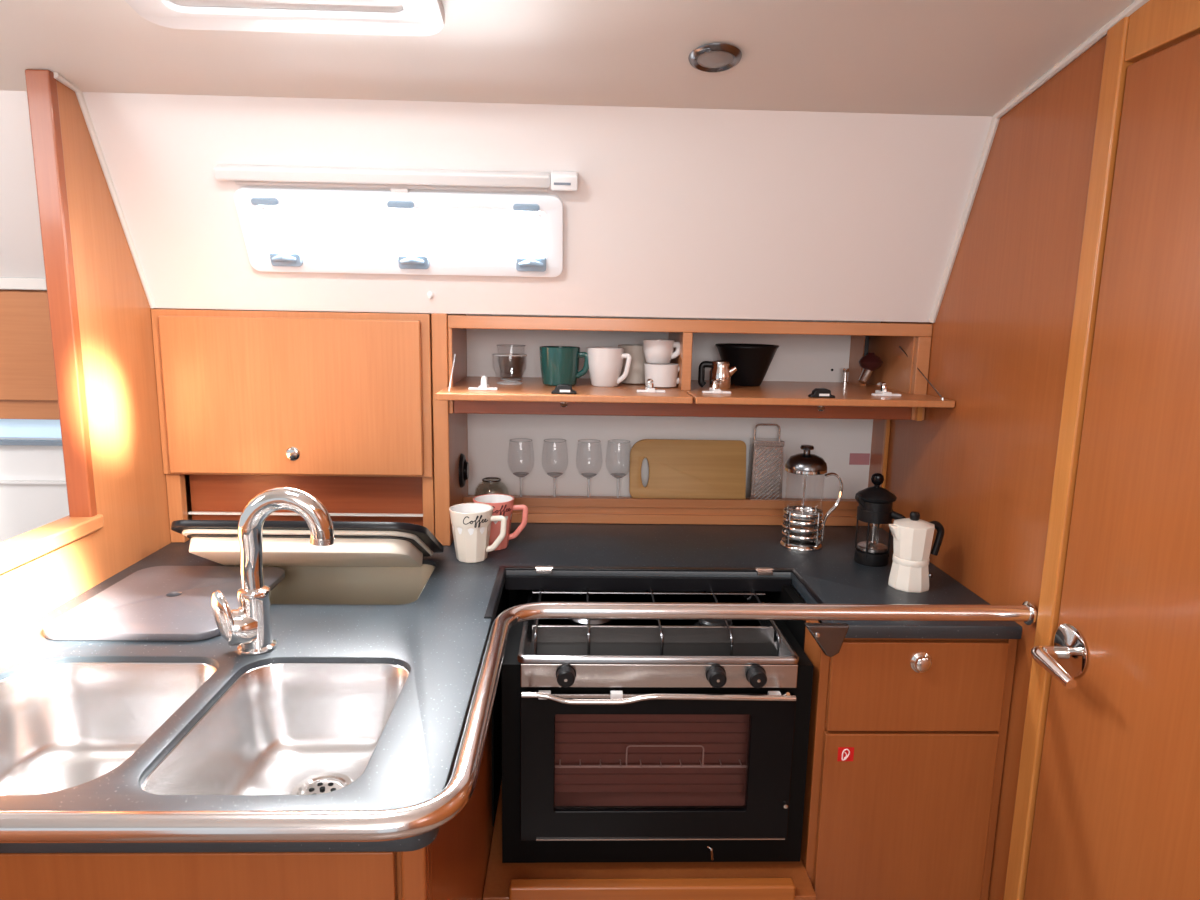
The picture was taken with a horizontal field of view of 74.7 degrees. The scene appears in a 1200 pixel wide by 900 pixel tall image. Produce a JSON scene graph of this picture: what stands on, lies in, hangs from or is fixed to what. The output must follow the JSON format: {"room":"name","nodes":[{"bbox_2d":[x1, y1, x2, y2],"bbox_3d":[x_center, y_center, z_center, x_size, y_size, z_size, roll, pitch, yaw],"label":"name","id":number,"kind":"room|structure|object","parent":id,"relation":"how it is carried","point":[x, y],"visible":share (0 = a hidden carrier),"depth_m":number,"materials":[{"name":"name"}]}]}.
{"room":"ship interior","nodes":[
{"label":"ship interior","id":0,"kind":"room"},
{"bbox_2d":[0,437,68,542],"bbox_3d":[-1.766,0.329,2.012,1.410,1.500,0.045,1,10,-2],"label":"wall","id":1,"kind":"structure","parent":0,"point":[24,508],"depth_m":1.96,"materials":[{"name":"white paint"}]},
{"bbox_2d":[0,277,46,289],"bbox_3d":[-1.751,-0.394,1.828,1.410,0.027,0.060,1,10,-2],"label":"trim","id":2,"kind":"structure","parent":1,"relation":"attached to","point":[5,283],"depth_m":1.81,"materials":[{"name":"white"}]},
{"bbox_2d":[0,290,59,419],"bbox_3d":[-1.705,-0.231,1.863,1.308,0.305,0.060,1,10,-2],"label":"locker","id":3,"kind":"object","parent":1,"relation":"attached to","point":[28,389],"visible":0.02,"depth_m":1.85,"materials":[{"name":"brown wood"}]},
{"bbox_2d":[0,419,61,437],"bbox_3d":[-1.763,-0.059,1.915,1.200,0.047,0.008,1,10,-2],"label":"window","id":4,"kind":"structure","parent":1,"relation":"in","point":[26,428],"depth_m":1.92,"materials":[{"name":"blue"}]},
{"bbox_2d":[0,439,61,445],"bbox_3d":[-1.758,-0.023,1.915,1.410,0.010,0.024,1,10,-2],"label":"trim","id":5,"kind":"structure","parent":1,"relation":"attached to","point":[2,441],"depth_m":1.92,"materials":[{"name":"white plastic"}]},
{"bbox_2d":[0,480,65,483],"bbox_3d":[-1.760,0.075,1.937,1.410,0.006,0.014,1,10,-2],"label":"trim","id":6,"kind":"structure","parent":1,"relation":"attached to","point":[1,481],"depth_m":1.94,"materials":[{"name":"white"}]},
{"bbox_2d":[0,80,215,639],"bbox_3d":[-1.000,0.367,0.826,0.038,1.858,2.760,1,10,-2],"label":"wall","id":7,"kind":"structure","parent":0,"point":[114,310],"depth_m":1.59,"materials":[{"name":"brown wood"}]},
{"bbox_2d":[0,514,103,573],"bbox_3d":[-0.993,0.326,0.512,0.065,0.030,2.156,1,10,-2],"label":"trim","id":8,"kind":"structure","parent":7,"relation":"attached to","point":[16,551],"depth_m":1.42,"materials":[{"name":"brown wood"}]},
{"bbox_2d":[25,69,96,516],"bbox_3d":[-1.014,-0.272,1.484,0.044,0.832,0.022,1,10,-2],"label":"trim","id":9,"kind":"structure","parent":7,"relation":"attached to","point":[41,85],"depth_m":1.47,"materials":[{"name":"red wood"}]},
{"bbox_2d":[53,72,155,307],"bbox_3d":[-0.991,-0.500,1.588,0.012,0.419,0.279,1,10,-2],"label":"trim","id":10,"kind":"structure","parent":7,"relation":"attached to","point":[57,76],"depth_m":1.58,"materials":[{"name":"white"}]},
{"bbox_2d":[0,91,992,321],"bbox_3d":[-0.837,-0.524,1.691,3.224,0.436,0.340,1,10,-2],"label":"wall","id":11,"kind":"structure","parent":0,"point":[673,212],"depth_m":1.63,"materials":[{"name":"white paint"}]},
{"bbox_2d":[214,164,577,192],"bbox_3d":[-0.405,-0.540,1.584,0.720,0.056,0.053,1,10,-2],"label":"roller blind","id":12,"kind":"object","parent":11,"relation":"attached to","point":[397,180],"visible":1,"depth_m":1.57,"materials":[{"name":"white plastic"}]},
{"bbox_2d":[234,187,562,276],"bbox_3d":[-0.413,-0.456,1.657,0.670,0.164,0.093,1,10,-2],"label":"window","id":13,"kind":"structure","parent":11,"relation":"in","point":[284,229],"depth_m":1.66,"materials":[{"name":"white"}]},
{"bbox_2d":[427,292,432,297],"bbox_3d":[-0.378,-0.344,1.746,0.014,0.015,0.015,1,10,-2],"label":"stud","id":14,"kind":"object","parent":11,"relation":"attached to","point":[429,294],"visible":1,"depth_m":1.74,"materials":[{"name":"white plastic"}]},
{"bbox_2d":[509,590,516,607],"bbox_3d":[0.077,0.682,2.010,0.616,0.872,0.020,1,10,-2],"label":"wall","id":15,"kind":"structure","parent":0,"point":[512,593],"depth_m":1.94,"materials":[{"name":"black"}]},
{"bbox_2d":[216,309,880,785],"bbox_3d":[-0.134,0.272,2.221,1.864,1.600,0.030,1,10,-2],"label":"wall","id":16,"kind":"structure","parent":0,"point":[798,357],"depth_m":2.16,"materials":[{"name":"white paint"}]},
{"bbox_2d":[151,309,467,545],"bbox_3d":[-0.682,-0.069,1.950,0.656,0.544,0.352,1,10,-2],"label":"upper cabinet","id":17,"kind":"object","parent":16,"relation":"attached to","point":[342,409],"visible":0.88,"depth_m":1.78,"materials":[{"name":"brown wood"}]},
{"bbox_2d":[459,454,468,487],"bbox_3d":[-0.348,0.053,2.025,0.019,0.088,0.088,1,10,-2],"label":"wall socket","id":18,"kind":"object","parent":17,"relation":"attached to","point":[463,464],"visible":1,"depth_m":2.00,"materials":[{"name":"black plastic"}]},
{"bbox_2d":[435,315,954,420],"bbox_3d":[0.205,-0.202,1.898,1.120,0.224,0.461,1,10,-2],"label":"shelf unit","id":19,"kind":"object","parent":16,"relation":"attached to","point":[897,390],"visible":1,"depth_m":1.81,"materials":[{"name":"brown wood"}]},
{"bbox_2d":[492,353,526,384],"bbox_3d":[-0.220,-0.197,1.909,0.086,0.071,0.086,1,10,-2],"label":"glass tumbler","id":20,"kind":"object","parent":19,"relation":"on","point":[500,382],"visible":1,"depth_m":1.90,"materials":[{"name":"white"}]},
{"bbox_2d":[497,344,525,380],"bbox_3d":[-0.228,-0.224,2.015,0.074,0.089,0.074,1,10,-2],"label":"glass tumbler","id":21,"kind":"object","parent":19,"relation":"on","point":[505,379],"visible":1,"depth_m":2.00,"materials":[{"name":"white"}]},
{"bbox_2d":[539,346,588,385],"bbox_3d":[-0.094,-0.203,1.899,0.106,0.092,0.098,-6,12,-34],"label":"mug","id":22,"kind":"object","parent":19,"relation":"on","point":[558,364],"visible":0.94,"depth_m":1.86,"materials":[{"name":"teal ceramic"}]},
{"bbox_2d":[587,347,630,386],"bbox_3d":[0.016,-0.201,1.901,0.099,0.092,0.092,-2,10,-15],"label":"mug","id":23,"kind":"object","parent":19,"relation":"on","point":[605,363],"visible":1,"depth_m":1.87,"materials":[{"name":"white ceramic"}]},
{"bbox_2d":[618,344,646,383],"bbox_3d":[0.098,-0.216,1.981,0.108,0.096,0.088,1,10,-2],"label":"mug","id":24,"kind":"object","parent":19,"relation":"on","point":[636,375],"visible":0.4,"depth_m":1.95,"materials":[{"name":"beige ceramic"}]},
{"bbox_2d":[644,363,678,387],"bbox_3d":[0.150,-0.181,1.903,0.088,0.056,0.084,-4,11,-28],"label":"cup","id":25,"kind":"object","parent":19,"relation":"on","point":[663,375],"visible":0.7,"depth_m":1.87,"materials":[{"name":"white ceramic"}]},
{"bbox_2d":[643,339,679,363],"bbox_3d":[0.143,-0.237,1.895,0.076,0.056,0.082,-5,12,-31],"label":"cup","id":26,"kind":"object","parent":25,"relation":"on","point":[656,351],"visible":1,"depth_m":1.87,"materials":[{"name":"white ceramic"}]},
{"bbox_2d":[698,360,736,388],"bbox_3d":[0.284,-0.183,1.894,0.085,0.067,0.052,-2,10,-17],"label":"milk pitcher","id":27,"kind":"object","parent":19,"relation":"on","point":[720,370],"visible":0.94,"depth_m":1.88,"materials":[{"name":"silver metal"}]},
{"bbox_2d":[715,343,778,385],"bbox_3d":[0.370,-0.215,1.990,0.159,0.102,0.159,1,10,-2],"label":"bowl","id":28,"kind":"object","parent":19,"relation":"on","point":[752,362],"visible":0.98,"depth_m":1.94,"materials":[{"name":"black plastic"}]},
{"bbox_2d":[841,368,848,383],"bbox_3d":[0.653,-0.198,2.097,0.020,0.042,0.033,8,12,34],"label":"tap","id":29,"kind":"object","parent":19,"relation":"attached to","point":[845,371],"visible":1,"depth_m":2.10,"materials":[{"name":"silver metal"}]},
{"bbox_2d":[858,336,882,383],"bbox_3d":[0.690,-0.237,2.001,0.060,0.140,0.060,1,10,-2],"label":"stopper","id":30,"kind":"object","parent":19,"relation":"hanging from","point":[869,362],"visible":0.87,"depth_m":1.99,"materials":[{"name":"black plastic"}]},
{"bbox_2d":[849,453,869,464],"bbox_3d":[0.723,0.025,2.188,0.056,0.032,0.002,1,10,-2],"label":"label","id":31,"kind":"object","parent":16,"relation":"attached to","point":[855,458],"visible":1,"depth_m":2.19,"materials":[{"name":"red"}]},
{"bbox_2d":[0,0,1134,116],"bbox_3d":[-0.747,-0.531,0.113,3.300,0.280,3.650,1,10,-2],"label":"ceiling","id":32,"kind":"structure","parent":0,"point":[915,57],"depth_m":1.33,"materials":[{"name":"white"}]},
{"bbox_2d":[125,0,444,35],"bbox_3d":[-0.460,-0.666,0.964,0.462,0.118,0.533,1,10,-2],"label":"window","id":33,"kind":"structure","parent":32,"relation":"attached to","point":[363,17],"depth_m":1.19,"materials":[{"name":"white plastic"}]},
{"bbox_2d":[688,43,741,71],"bbox_3d":[0.194,-0.661,1.327,0.090,0.024,0.088,1,10,-2],"label":"recessed light","id":34,"kind":"object","parent":32,"relation":"in","point":[712,57],"visible":1,"depth_m":1.31,"materials":[{"name":"silver metal"}]},
{"bbox_2d":[868,33,1199,899],"bbox_3d":[0.832,0.453,0.389,0.050,1.905,3.760,1,10,-2],"label":"wall","id":35,"kind":"structure","parent":0,"point":[982,467],"depth_m":1.49,"materials":[{"name":"brown wood"}]},
{"bbox_2d":[929,0,1148,322],"bbox_3d":[0.788,-0.468,1.169,0.015,0.565,1.218,1,10,-2],"label":"trim","id":36,"kind":"structure","parent":35,"relation":"attached to","point":[1136,4],"depth_m":1.54,"materials":[{"name":"white"}]},
{"bbox_2d":[1003,16,1133,899],"bbox_3d":[0.798,0.279,1.359,0.058,1.915,0.044,1,10,-2],"label":"trim","id":37,"kind":"structure","parent":35,"relation":"attached to","point":[1114,72],"depth_m":1.30,"materials":[{"name":"brown wood"}]},
{"bbox_2d":[1024,34,1199,899],"bbox_3d":[0.764,0.428,0.677,0.087,1.812,1.340,1,10,-2],"label":"door","id":38,"kind":"structure","parent":35,"relation":"in","point":[1117,814],"depth_m":1.15,"materials":[{"name":"brown wood"}]},
{"bbox_2d":[1124,0,1199,61],"bbox_3d":[0.861,-0.435,-0.230,0.054,0.192,2.845,1,10,-2],"label":"trim","id":39,"kind":"structure","parent":35,"relation":"attached to","point":[1157,25],"depth_m":1.11,"materials":[{"name":"brown wood"}]},
{"bbox_3d":[-0.787,1.383,0.573,3.300,0.050,3.900,1,10,-2],"label":"floor","id":40,"kind":"structure","parent":0,"visible":0},
{"bbox_2d":[0,583,508,899],"bbox_3d":[-0.605,0.767,1.445,0.802,0.872,1.061,1,10,-2],"label":"base cabinet","id":41,"kind":"object","parent":40,"relation":"on","point":[454,865],"visible":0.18,"depth_m":0.86,"materials":[{"name":"brown wood"}]},
{"bbox_2d":[0,523,1021,852],"bbox_3d":[-0.116,0.316,1.520,1.773,0.065,1.363,1,10,-2],"label":"countertop","id":42,"kind":"structure","parent":41,"relation":"on","point":[441,637],"depth_m":1.39,"materials":[{"name":"stone"}]},
{"bbox_2d":[0,662,217,794],"bbox_3d":[-0.746,0.445,1.085,0.340,0.156,0.388,1,10,-2],"label":"sink","id":43,"kind":"object","parent":42,"relation":"in","point":[63,726],"visible":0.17,"depth_m":1.24,"materials":[{"name":"silver metal"}]},
{"bbox_2d":[43,566,284,640],"bbox_3d":[-0.795,0.280,1.476,0.301,0.014,0.354,1,10,-2],"label":"cover","id":44,"kind":"object","parent":42,"relation":"in","point":[157,603],"visible":0.95,"depth_m":1.42,"materials":[{"name":"metal"}]},
{"bbox_2d":[210,487,333,655],"bbox_3d":[-0.527,0.191,1.268,0.191,0.270,0.069,-2,10,-17],"label":"kitchen faucet","id":45,"kind":"object","parent":42,"relation":"on","point":[249,626],"visible":1,"depth_m":1.25,"materials":[{"name":"silver metal"}]},
{"bbox_2d":[141,663,409,794],"bbox_3d":[-0.423,0.449,1.095,0.286,0.156,0.388,1,10,-2],"label":"sink","id":46,"kind":"object","parent":42,"relation":"in","point":[278,728],"visible":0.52,"depth_m":1.24,"materials":[{"name":"silver metal"}]},
{"bbox_2d":[171,520,443,604],"bbox_3d":[-0.595,0.341,1.637,0.497,0.446,0.312,1,10,-2],"label":"cover","id":47,"kind":"object","parent":42,"relation":"in","point":[367,563],"visible":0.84,"depth_m":1.60,"materials":[{"name":"beige"}]},
{"bbox_2d":[449,503,506,562],"bbox_3d":[-0.281,0.188,1.756,0.097,0.118,0.116,-9,14,-44],"label":"coffee mug","id":48,"kind":"object","parent":42,"relation":"on","point":[471,522],"visible":1,"depth_m":1.74,"materials":[{"name":"beige ceramic"}]},
{"bbox_2d":[473,494,527,549],"bbox_3d":[-0.243,0.173,1.851,0.116,0.118,0.097,9,12,38],"label":"coffee mug","id":49,"kind":"object","parent":42,"relation":"on","point":[502,504],"visible":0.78,"depth_m":1.84,"materials":[{"name":"pink ceramic"}]},
{"bbox_2d":[0,601,1036,846],"bbox_3d":[-0.130,0.344,1.104,1.862,0.076,0.479,-5,12,-32],"label":"grab rail","id":50,"kind":"object","parent":42,"relation":"attached to","point":[157,826],"visible":1,"depth_m":0.80,"materials":[{"name":"silver metal"}]},
{"bbox_2d":[463,419,890,527],"bbox_3d":[0.198,0.013,2.107,1.114,0.360,0.122,1,10,-2],"label":"shelf","id":51,"kind":"object","parent":42,"relation":"on","point":[541,509],"visible":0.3,"depth_m":2.09,"materials":[{"name":"cherry"},{"name":"white laminate"}]},
{"bbox_2d":[482,477,500,481],"bbox_3d":[-0.293,0.105,2.122,0.093,0.055,0.093,1,10,-2],"label":"glass bowl","id":52,"kind":"object","parent":51,"relation":"on","point":[483,479],"visible":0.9,"depth_m":2.13,"materials":[{"name":"clear glass"}]},
{"bbox_2d":[510,438,531,496],"bbox_3d":[-0.213,0.053,2.115,0.073,0.163,0.073,1,10,-2],"label":"wine glass","id":53,"kind":"object","parent":51,"relation":"on","point":[520,475],"visible":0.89,"depth_m":2.12,"materials":[{"name":"clear glass"}]},
{"bbox_2d":[545,438,565,496],"bbox_3d":[-0.122,0.054,2.120,0.073,0.163,0.073,1,10,-2],"label":"wine glass","id":54,"kind":"object","parent":51,"relation":"on","point":[552,474],"visible":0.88,"depth_m":2.12,"materials":[{"name":"clear glass"}]},
{"bbox_2d":[578,439,600,496],"bbox_3d":[-0.030,0.056,2.121,0.073,0.163,0.073,1,10,-2],"label":"wine glass","id":55,"kind":"object","parent":51,"relation":"on","point":[588,476],"visible":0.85,"depth_m":2.13,"materials":[{"name":"clear glass"}]},
{"bbox_2d":[608,439,629,497],"bbox_3d":[0.050,0.056,2.126,0.073,0.163,0.073,1,10,-2],"label":"wine glass","id":56,"kind":"object","parent":51,"relation":"on","point":[618,476],"visible":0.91,"depth_m":2.13,"materials":[{"name":"clear glass"}]},
{"bbox_2d":[629,439,745,498],"bbox_3d":[0.238,0.056,2.131,0.316,0.167,0.044,1,10,-2],"label":"chopping board","id":57,"kind":"object","parent":51,"relation":"on","point":[693,469],"visible":0.83,"depth_m":2.12,"materials":[{"name":"brown wood"}]},
{"bbox_2d":[746,424,783,498],"bbox_3d":[0.451,0.035,2.138,0.086,0.215,0.060,1,10,-2],"label":"box grater","id":58,"kind":"object","parent":51,"relation":"on","point":[765,466],"visible":0.99,"depth_m":2.12,"materials":[{"name":"silver metal"}]},
{"bbox_2d":[780,445,842,551],"bbox_3d":[0.512,0.112,1.899,0.140,0.249,0.102,1,10,-2],"label":"press","id":59,"kind":"object","parent":42,"relation":"on","point":[805,463],"visible":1,"depth_m":1.88,"materials":[{"name":"silver metal"}]},
{"bbox_2d":[854,473,905,566],"bbox_3d":[0.634,0.155,1.783,0.112,0.208,0.092,1,10,-2],"label":"press","id":60,"kind":"object","parent":42,"relation":"on","point":[875,502],"visible":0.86,"depth_m":1.76,"materials":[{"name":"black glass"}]},
{"bbox_2d":[888,511,943,592],"bbox_3d":[0.652,0.206,1.633,0.086,0.160,0.097,10,13,42],"label":"moka pot","id":61,"kind":"object","parent":42,"relation":"on","point":[912,536],"visible":1,"depth_m":1.60,"materials":[{"name":"white metal"}]},
{"bbox_2d":[483,779,815,899],"bbox_3d":[0.082,0.944,1.742,0.615,0.408,0.578,1,10,-2],"label":"base cabinet","id":62,"kind":"object","parent":40,"relation":"on","point":[584,880],"visible":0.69,"depth_m":1.45,"materials":[{"name":"brown wood"}]},
{"bbox_2d":[502,588,813,862],"bbox_3d":[0.097,0.537,1.662,0.604,0.456,0.517,1,10,-2],"label":"gas stove","id":63,"kind":"object","parent":62,"relation":"on","point":[624,740],"visible":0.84,"depth_m":1.49,"materials":[{"name":"black metal"}]},
{"bbox_2d":[520,690,795,840],"bbox_3d":[0.102,0.561,1.565,0.507,0.323,0.317,1,10,-2],"label":"oven","id":64,"kind":"object","parent":63,"relation":"in","point":[596,765],"depth_m":1.48,"materials":[{"name":"black metal"}]},
{"bbox_2d":[517,590,798,663],"bbox_3d":[0.101,0.353,1.635,0.516,0.029,0.428,1,10,-2],"label":"cooktop","id":65,"kind":"object","parent":63,"relation":"in","point":[557,641],"depth_m":1.54,"materials":[{"name":"silver metal"}]},
{"bbox_2d":[764,586,1017,899],"bbox_3d":[0.570,0.713,1.878,0.368,0.874,0.780,1,10,-2],"label":"base cabinet","id":66,"kind":"object","parent":40,"relation":"on","point":[913,814],"visible":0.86,"depth_m":1.48,"materials":[{"name":"brown wood"}]},
{"bbox_2d":[837,747,853,760],"bbox_3d":[0.459,0.569,1.467,0.030,0.028,0.003,1,10,-2],"label":"sticker","id":67,"kind":"object","parent":66,"relation":"attached to","point":[844,753],"visible":1,"depth_m":1.47,"materials":[{"name":"red"}]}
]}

